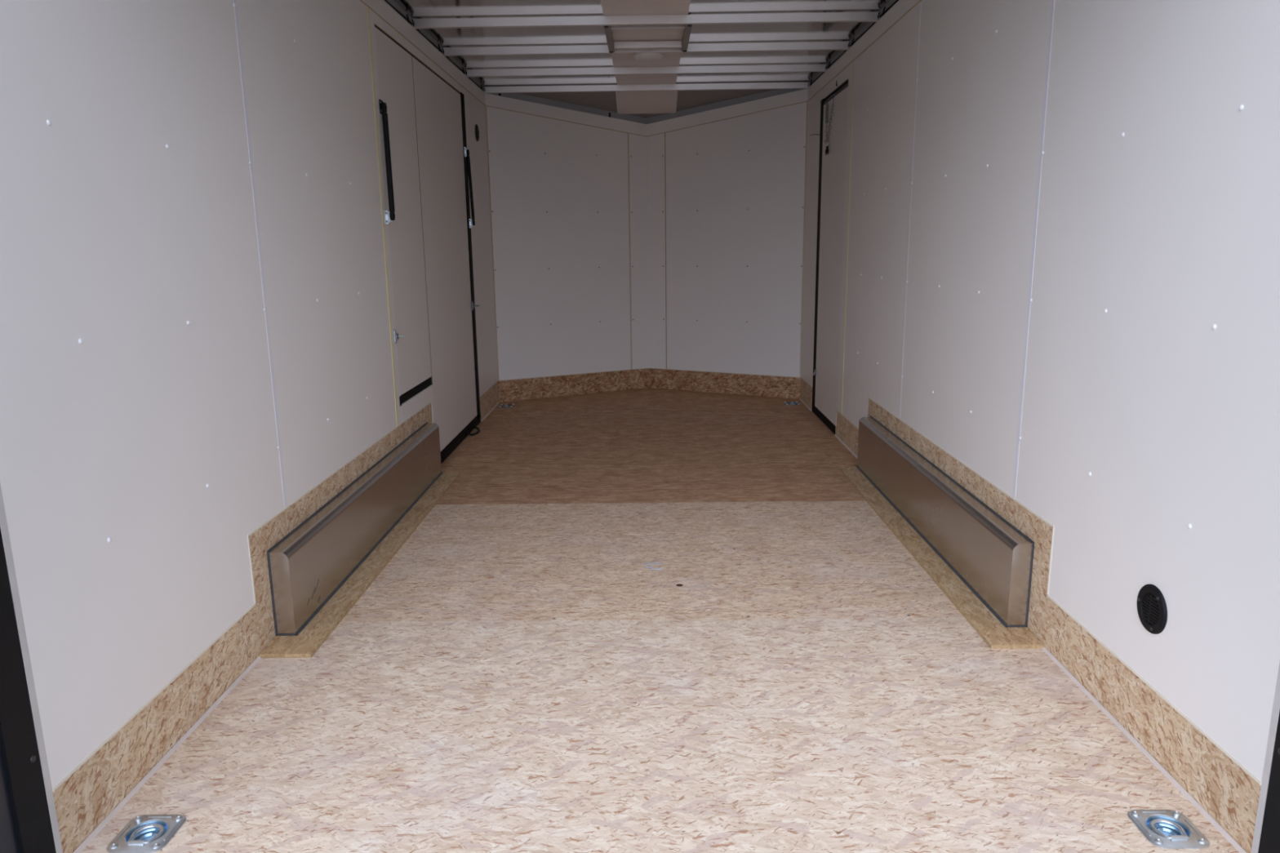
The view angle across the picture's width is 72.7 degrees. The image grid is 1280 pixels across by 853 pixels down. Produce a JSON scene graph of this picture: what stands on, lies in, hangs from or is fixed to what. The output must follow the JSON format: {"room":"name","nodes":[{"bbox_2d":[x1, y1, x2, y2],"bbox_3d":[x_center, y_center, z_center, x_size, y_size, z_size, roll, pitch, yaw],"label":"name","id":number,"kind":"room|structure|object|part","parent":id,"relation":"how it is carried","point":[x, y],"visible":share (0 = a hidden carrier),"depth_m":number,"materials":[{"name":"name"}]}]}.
{"room":"cargo space","nodes":[
{"label":"cargo space","id":0,"kind":"room"},
{"bbox_2d":[0,0,497,791],"bbox_3d":[-1.024,-0.683,3.564,0.050,2.160,4.596,-1,12,1],"label":"wall","id":1,"kind":"structure","parent":0,"point":[197,316],"depth_m":1.90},
{"bbox_2d":[0,484,62,852],"bbox_3d":[-1.074,-0.156,1.256,0.102,2.170,0.160,-1,12,1],"label":"trim","id":2,"kind":"structure","parent":1,"relation":"attached to","point":[28,822],"depth_m":1.42,"materials":[{"name":"metal"}]},
{"bbox_3d":[-1.023,-0.355,1.821,0.004,1.787,1.030,-1,12,1],"label":"wall panel","id":3,"kind":"part","parent":1,"relation":"part of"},
{"bbox_3d":[-1.017,-0.554,2.308,0.001,1.600,0.016,-1,12,1],"label":"seam trim","id":4,"kind":"part","parent":1,"relation":"part of","materials":[{"name":"white plastic"}]},
{"bbox_2d":[53,382,499,852],"bbox_3d":[-0.992,0.137,3.727,0.011,0.337,4.556,-1,12,1],"label":"baseboard","id":5,"kind":"structure","parent":1,"relation":"attached to","point":[90,797],"depth_m":1.96,"materials":[{"name":"beige wood"}]},
{"bbox_3d":[-1.014,-0.670,2.860,0.004,1.600,1.128,-1,12,1],"label":"wall panel","id":6,"kind":"part","parent":1,"relation":"part of","materials":[{"name":"white plastic"}]},
{"bbox_2d":[360,0,485,106],"bbox_3d":[-1.017,-1.627,3.345,0.006,0.079,4.576,-1,12,1],"label":"trim","id":7,"kind":"structure","parent":1,"relation":"attached to","point":[381,8],"depth_m":4.01,"materials":[{"name":"white metal"}]},
{"bbox_2d":[374,22,480,463],"bbox_3d":[-0.993,-0.783,4.309,0.083,1.899,1.696,-1,12,1],"label":"door","id":8,"kind":"structure","parent":1,"relation":"in","point":[435,336],"depth_m":4.17,"materials":[{"name":"metal"}]},
{"bbox_2d":[378,98,395,223],"bbox_3d":[-0.989,-1.036,3.412,0.040,0.472,0.063,-1,12,1],"label":"gas strut","id":9,"kind":"object","parent":8,"relation":"attached to","point":[389,216],"visible":1,"depth_m":3.40,"materials":[{"name":"black paint"}]},
{"bbox_3d":[-1.011,-0.109,3.908,0.031,0.071,0.540,-1,12,1],"label":"sill panel","id":10,"kind":"part","parent":8,"relation":"part of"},
{"bbox_3d":[-1.006,0.009,4.190,0.032,0.277,0.043,-1,12,1],"label":"edge trim","id":11,"kind":"part","parent":8,"relation":"part of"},
{"bbox_3d":[-1.012,-0.858,4.554,0.029,1.828,1.022,-1,12,1],"label":"panel","id":12,"kind":"part","parent":8,"relation":"part of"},
{"bbox_2d":[463,146,475,227],"bbox_3d":[-0.977,-1.371,4.999,0.034,0.447,0.060,-1,12,1],"label":"gas strut","id":13,"kind":"object","parent":8,"relation":"attached to","point":[472,222],"visible":1,"depth_m":4.99,"materials":[{"name":"black paint"}]},
{"bbox_2d":[465,424,479,435],"bbox_3d":[-0.955,0.024,4.995,0.056,0.034,0.214,-1,12,1],"label":"loop","id":14,"kind":"object","parent":8,"relation":"attached to","point":[473,425],"visible":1,"depth_m":4.97,"materials":[{"name":"black paint"}]},
{"bbox_3d":[-0.997,-0.941,4.604,0.004,1.787,2.394,-1,12,1],"label":"wall panel","id":15,"kind":"part","parent":1,"relation":"part of","materials":[{"name":"white plastic"}]},
{"bbox_2d":[384,0,484,91],"bbox_3d":[-1.033,-1.658,3.349,0.046,0.094,4.556,-1,12,1],"label":"trim","id":16,"kind":"structure","parent":1,"relation":"attached to","point":[391,5],"depth_m":4.24,"materials":[{"name":"metal"}]},
{"bbox_2d":[475,124,479,141],"bbox_3d":[-0.991,-1.789,5.298,0.008,0.100,0.100,-1,12,1],"label":"air vent","id":17,"kind":"object","parent":1,"relation":"in","point":[477,131],"visible":1,"depth_m":5.29,"materials":[{"name":"black paint"}]},
{"bbox_2d":[411,11,879,28],"bbox_3d":[0.023,-1.811,3.877,2.150,0.036,0.026,-1,12,1],"label":"roof beam","id":18,"kind":"structure","parent":1,"relation":"attached to","point":[855,16],"depth_m":3.87,"materials":[{"name":"silver metal"}]},
{"bbox_2d":[393,0,889,117],"bbox_3d":[0.021,-1.727,3.581,2.170,0.180,5.258,-1,12,1],"label":"ceiling","id":19,"kind":"structure","parent":0,"point":[415,9],"depth_m":4.33,"materials":[{"name":"metal"}]},
{"bbox_2d":[600,0,690,114],"bbox_3d":[0.026,-1.758,3.803,0.405,0.117,4.506,-1,12,1],"label":"strip","id":20,"kind":"object","parent":19,"relation":"attached to","point":[642,101],"visible":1,"depth_m":4.78,"materials":[{"name":"white plastic"}]},
{"bbox_2d":[441,41,850,56],"bbox_3d":[0.029,-1.931,4.445,2.150,0.036,0.026,-1,12,1],"label":"roof beam","id":21,"kind":"structure","parent":19,"relation":"attached to","point":[798,46],"depth_m":4.43,"materials":[{"name":"silver metal"}]},
{"bbox_2d":[631,51,664,61],"bbox_3d":[0.042,-1.913,4.508,0.171,0.024,0.171,-1,12,1],"label":"dome lamp","id":22,"kind":"object","parent":21,"relation":"attached to","point":[642,55],"visible":1,"depth_m":4.46,"materials":[{"name":"white plastic"}]},
{"bbox_2d":[465,63,827,76],"bbox_3d":[0.034,-2.049,5.007,2.150,0.036,0.026,-1,12,1],"label":"roof beam","id":23,"kind":"structure","parent":19,"relation":"attached to","point":[774,68],"depth_m":5.00,"materials":[{"name":"silver metal"}]},
{"bbox_2d":[483,81,809,93],"bbox_3d":[0.039,-2.164,5.555,2.150,0.036,0.026,-1,12,1],"label":"roof beam","id":24,"kind":"structure","parent":19,"relation":"attached to","point":[798,85],"depth_m":5.54,"materials":[{"name":"silver metal"}]},
{"bbox_3d":[0.042,-2.184,5.838,2.110,0.145,0.552,-1,12,1],"label":"soffit panel","id":25,"kind":"part","parent":19,"relation":"part of","materials":[{"name":"grey metal"}]},
{"bbox_2d":[604,24,692,53],"bbox_3d":[0.038,-1.865,4.162,0.396,0.031,0.552,-1,12,1],"label":"ceiling vent","id":26,"kind":"object","parent":19,"relation":"in","point":[612,45],"visible":0.95,"depth_m":4.29,"materials":[{"name":"metal"}]},
{"bbox_3d":[-0.146,-1.865,4.163,0.028,0.028,0.545,-1,12,1],"label":"rail","id":27,"kind":"part","parent":26,"relation":"part of","materials":[{"name":"grey metal"}]},
{"bbox_3d":[0.222,-1.869,4.159,0.028,0.028,0.545,-1,12,1],"label":"rail","id":28,"kind":"part","parent":26,"relation":"part of","materials":[{"name":"grey metal"}]},
{"bbox_2d":[484,88,808,401],"bbox_3d":[0.054,-1.223,6.055,2.147,2.165,0.592,-1,12,1],"label":"wall","id":29,"kind":"structure","parent":0,"point":[682,249],"depth_m":6.01,"materials":[{"name":"white plastic"}]},
{"bbox_3d":[-0.529,-1.242,6.004,1.023,1.787,0.004,-7,13,-26],"label":"wall panel","id":30,"kind":"part","parent":29,"relation":"part of","materials":[{"name":"white plastic"}]},
{"bbox_3d":[-0.008,-1.242,6.275,0.146,1.663,0.007,-7,13,-26],"label":"corner panel","id":31,"kind":"part","parent":29,"relation":"part of","materials":[{"name":"white plastic"}]},
{"bbox_2d":[484,88,808,137],"bbox_3d":[0.043,-2.096,5.851,2.074,0.220,0.550,-1,12,1],"label":"trim","id":32,"kind":"structure","parent":29,"relation":"attached to","point":[799,96],"depth_m":5.83,"materials":[{"name":"white metal"}]},
{"bbox_3d":[0.059,-1.241,6.307,0.004,1.646,0.007,6,13,28],"label":"seam trim","id":33,"kind":"part","parent":29,"relation":"part of","materials":[{"name":"white plastic"}]},
{"bbox_2d":[497,368,800,402],"bbox_3d":[0.066,-0.307,6.231,2.074,0.150,0.545,-1,12,1],"label":"baseboard","id":34,"kind":"structure","parent":29,"relation":"attached to","point":[699,381],"depth_m":6.21,"materials":[{"name":"beige wood"}]},
{"bbox_3d":[0.121,-1.244,6.273,0.146,1.663,0.007,6,13,28],"label":"corner panel","id":35,"kind":"part","parent":29,"relation":"part of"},
{"bbox_3d":[0.636,-1.254,5.991,1.023,1.787,0.004,6,13,28],"label":"wall panel","id":36,"kind":"part","parent":29,"relation":"part of","materials":[{"name":"white plastic"}]},
{"bbox_2d":[80,387,1239,852],"bbox_3d":[0.046,0.275,4.007,2.130,0.077,5.168,-1,12,1],"label":"floor","id":37,"kind":"structure","parent":0,"point":[648,620],"depth_m":2.10,"materials":[{"name":"wood"}]},
{"bbox_2d":[106,814,186,852],"bbox_3d":[-0.912,0.757,1.610,0.106,0.024,0.106,-1,12,1],"label":"ring","id":38,"kind":"object","parent":37,"relation":"on","point":[146,833],"visible":1,"depth_m":1.61,"materials":[{"name":"metal"}]},
{"bbox_3d":[-0.912,0.760,1.611,0.068,0.018,0.068,-1,12,1],"label":"dish","id":39,"kind":"part","parent":38,"relation":"part of","materials":[{"name":"silver metal"}]},
{"bbox_2d":[258,472,460,657],"bbox_3d":[-0.927,0.414,3.199,0.139,0.011,1.854,-1,12,1],"label":"floor strip","id":40,"kind":"object","parent":37,"relation":"on","point":[308,641],"visible":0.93,"depth_m":2.74,"materials":[{"name":"beige wood"}]},
{"bbox_2d":[266,422,442,635],"bbox_3d":[-0.968,0.278,3.224,0.060,0.246,1.739,-1,12,1],"label":"wheel well cover","id":41,"kind":"object","parent":40,"relation":"on","point":[311,563],"visible":1,"depth_m":2.81,"materials":[{"name":"silver metal"}]},
{"bbox_3d":[-0.979,0.459,2.379,0.052,0.240,0.002,-1,12,1],"label":"plate","id":42,"kind":"part","parent":41,"relation":"part of","materials":[{"name":"silver metal"}]},
{"bbox_2d":[497,404,515,407],"bbox_3d":[-0.895,-0.134,5.842,0.106,0.024,0.106,-1,12,1],"label":"ring","id":43,"kind":"object","parent":37,"relation":"on","point":[501,405],"visible":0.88,"depth_m":5.83,"materials":[{"name":"metal"}]},
{"bbox_2d":[782,401,800,404],"bbox_3d":[1.013,-0.149,5.801,0.106,0.024,0.106,-1,12,1],"label":"ring","id":44,"kind":"object","parent":37,"relation":"on","point":[784,402],"visible":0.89,"depth_m":5.80,"materials":[{"name":"metal"}]},
{"bbox_2d":[838,466,1044,648],"bbox_3d":[1.003,0.388,3.209,0.139,0.011,1.874,-1,12,1],"label":"floor strip","id":45,"kind":"object","parent":37,"relation":"on","point":[992,631],"visible":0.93,"depth_m":2.74,"materials":[{"name":"beige wood"}]},
{"bbox_2d":[856,416,1034,627],"bbox_3d":[1.042,0.251,3.230,0.060,0.246,1.760,-1,12,1],"label":"wheel well cover","id":46,"kind":"object","parent":45,"relation":"on","point":[993,558],"visible":1,"depth_m":2.80,"materials":[{"name":"silver metal"}]},
{"bbox_3d":[1.037,0.435,2.374,0.052,0.240,0.002,-1,12,1],"label":"plate","id":47,"kind":"part","parent":46,"relation":"part of","materials":[{"name":"silver metal"}]},
{"bbox_2d":[1128,809,1209,848],"bbox_3d":[0.963,0.738,1.588,0.106,0.024,0.106,-1,12,1],"label":"ring","id":48,"kind":"object","parent":37,"relation":"on","point":[1163,828],"visible":1,"depth_m":1.59,"materials":[{"name":"metal"}]},
{"bbox_3d":[0.963,0.741,1.589,0.068,0.018,0.068,-1,12,1],"label":"dish","id":49,"kind":"part","parent":48,"relation":"part of","materials":[{"name":"silver metal"}]},
{"bbox_2d":[800,0,1279,785],"bbox_3d":[1.086,-0.704,3.540,0.050,2.160,4.596,-1,12,1],"label":"wall","id":50,"kind":"structure","parent":0,"point":[1060,264],"depth_m":1.99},
{"bbox_3d":[1.082,-1.078,5.129,0.004,1.787,1.272,-1,12,1],"label":"wall panel","id":51,"kind":"part","parent":50,"relation":"part of","materials":[{"name":"white plastic"}]},
{"bbox_2d":[812,79,848,434],"bbox_3d":[1.086,-0.941,4.994,0.060,1.874,0.724,-1,12,1],"label":"door","id":52,"kind":"structure","parent":50,"relation":"in","point":[832,166],"depth_m":4.96,"materials":[{"name":"white metal"}]},
{"bbox_2d":[823,93,835,155],"bbox_3d":[1.063,-1.689,4.885,0.021,0.309,0.222,-1,12,1],"label":"chain","id":53,"kind":"object","parent":52,"relation":"hanging from","point":[827,107],"visible":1,"depth_m":4.91,"materials":[{"name":"metal"}]},
{"bbox_2d":[808,0,898,87],"bbox_3d":[1.070,-1.680,3.325,0.046,0.094,4.556,-1,12,1],"label":"trim","id":54,"kind":"structure","parent":50,"relation":"attached to","point":[894,2],"depth_m":4.31,"materials":[{"name":"metal"}]},
{"bbox_2d":[807,0,921,101],"bbox_3d":[1.054,-1.648,3.321,0.006,0.079,4.576,-1,12,1],"label":"trim","id":55,"kind":"structure","parent":50,"relation":"attached to","point":[901,7],"depth_m":4.08,"materials":[{"name":"white metal"}]},
{"bbox_3d":[1.072,-0.836,3.979,0.004,1.787,1.075,-1,12,1],"label":"wall panel","id":56,"kind":"part","parent":50,"relation":"part of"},
{"bbox_3d":[1.063,-0.817,3.432,0.001,1.600,0.012,-1,12,1],"label":"seam trim","id":57,"kind":"part","parent":50,"relation":"part of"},
{"bbox_3d":[1.060,-0.699,2.871,0.004,1.600,1.146,-1,12,1],"label":"wall panel","id":58,"kind":"part","parent":50,"relation":"part of","materials":[{"name":"white plastic"}]},
{"bbox_2d":[800,378,1261,852],"bbox_3d":[1.075,0.116,3.703,0.011,0.337,4.556,-1,12,1],"label":"baseboard","id":59,"kind":"structure","parent":50,"relation":"attached to","point":[1221,791],"depth_m":1.94,"materials":[{"name":"beige wood"}]},
{"bbox_3d":[1.053,-0.580,2.309,0.001,1.600,0.018,-1,12,1],"label":"seam trim","id":60,"kind":"part","parent":50,"relation":"part of","materials":[{"name":"white plastic"}]},
{"bbox_3d":[1.051,-0.379,1.811,0.004,1.787,1.057,-1,12,1],"label":"wall panel","id":61,"kind":"part","parent":50,"relation":"part of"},
{"bbox_2d":[1137,584,1167,634],"bbox_3d":[1.052,0.376,1.792,0.008,0.101,0.101,-1,12,1],"label":"air vent","id":62,"kind":"object","parent":50,"relation":"in","point":[1152,609],"visible":1,"depth_m":1.78,"materials":[{"name":"black paint"}]},
{"bbox_2d":[1250,662,1279,852],"bbox_3d":[1.094,-0.178,1.231,0.102,2.170,0.160,-1,12,1],"label":"trim","id":63,"kind":"structure","parent":50,"relation":"attached to","point":[1266,837],"depth_m":1.46,"materials":[{"name":"metal"}]}
]}

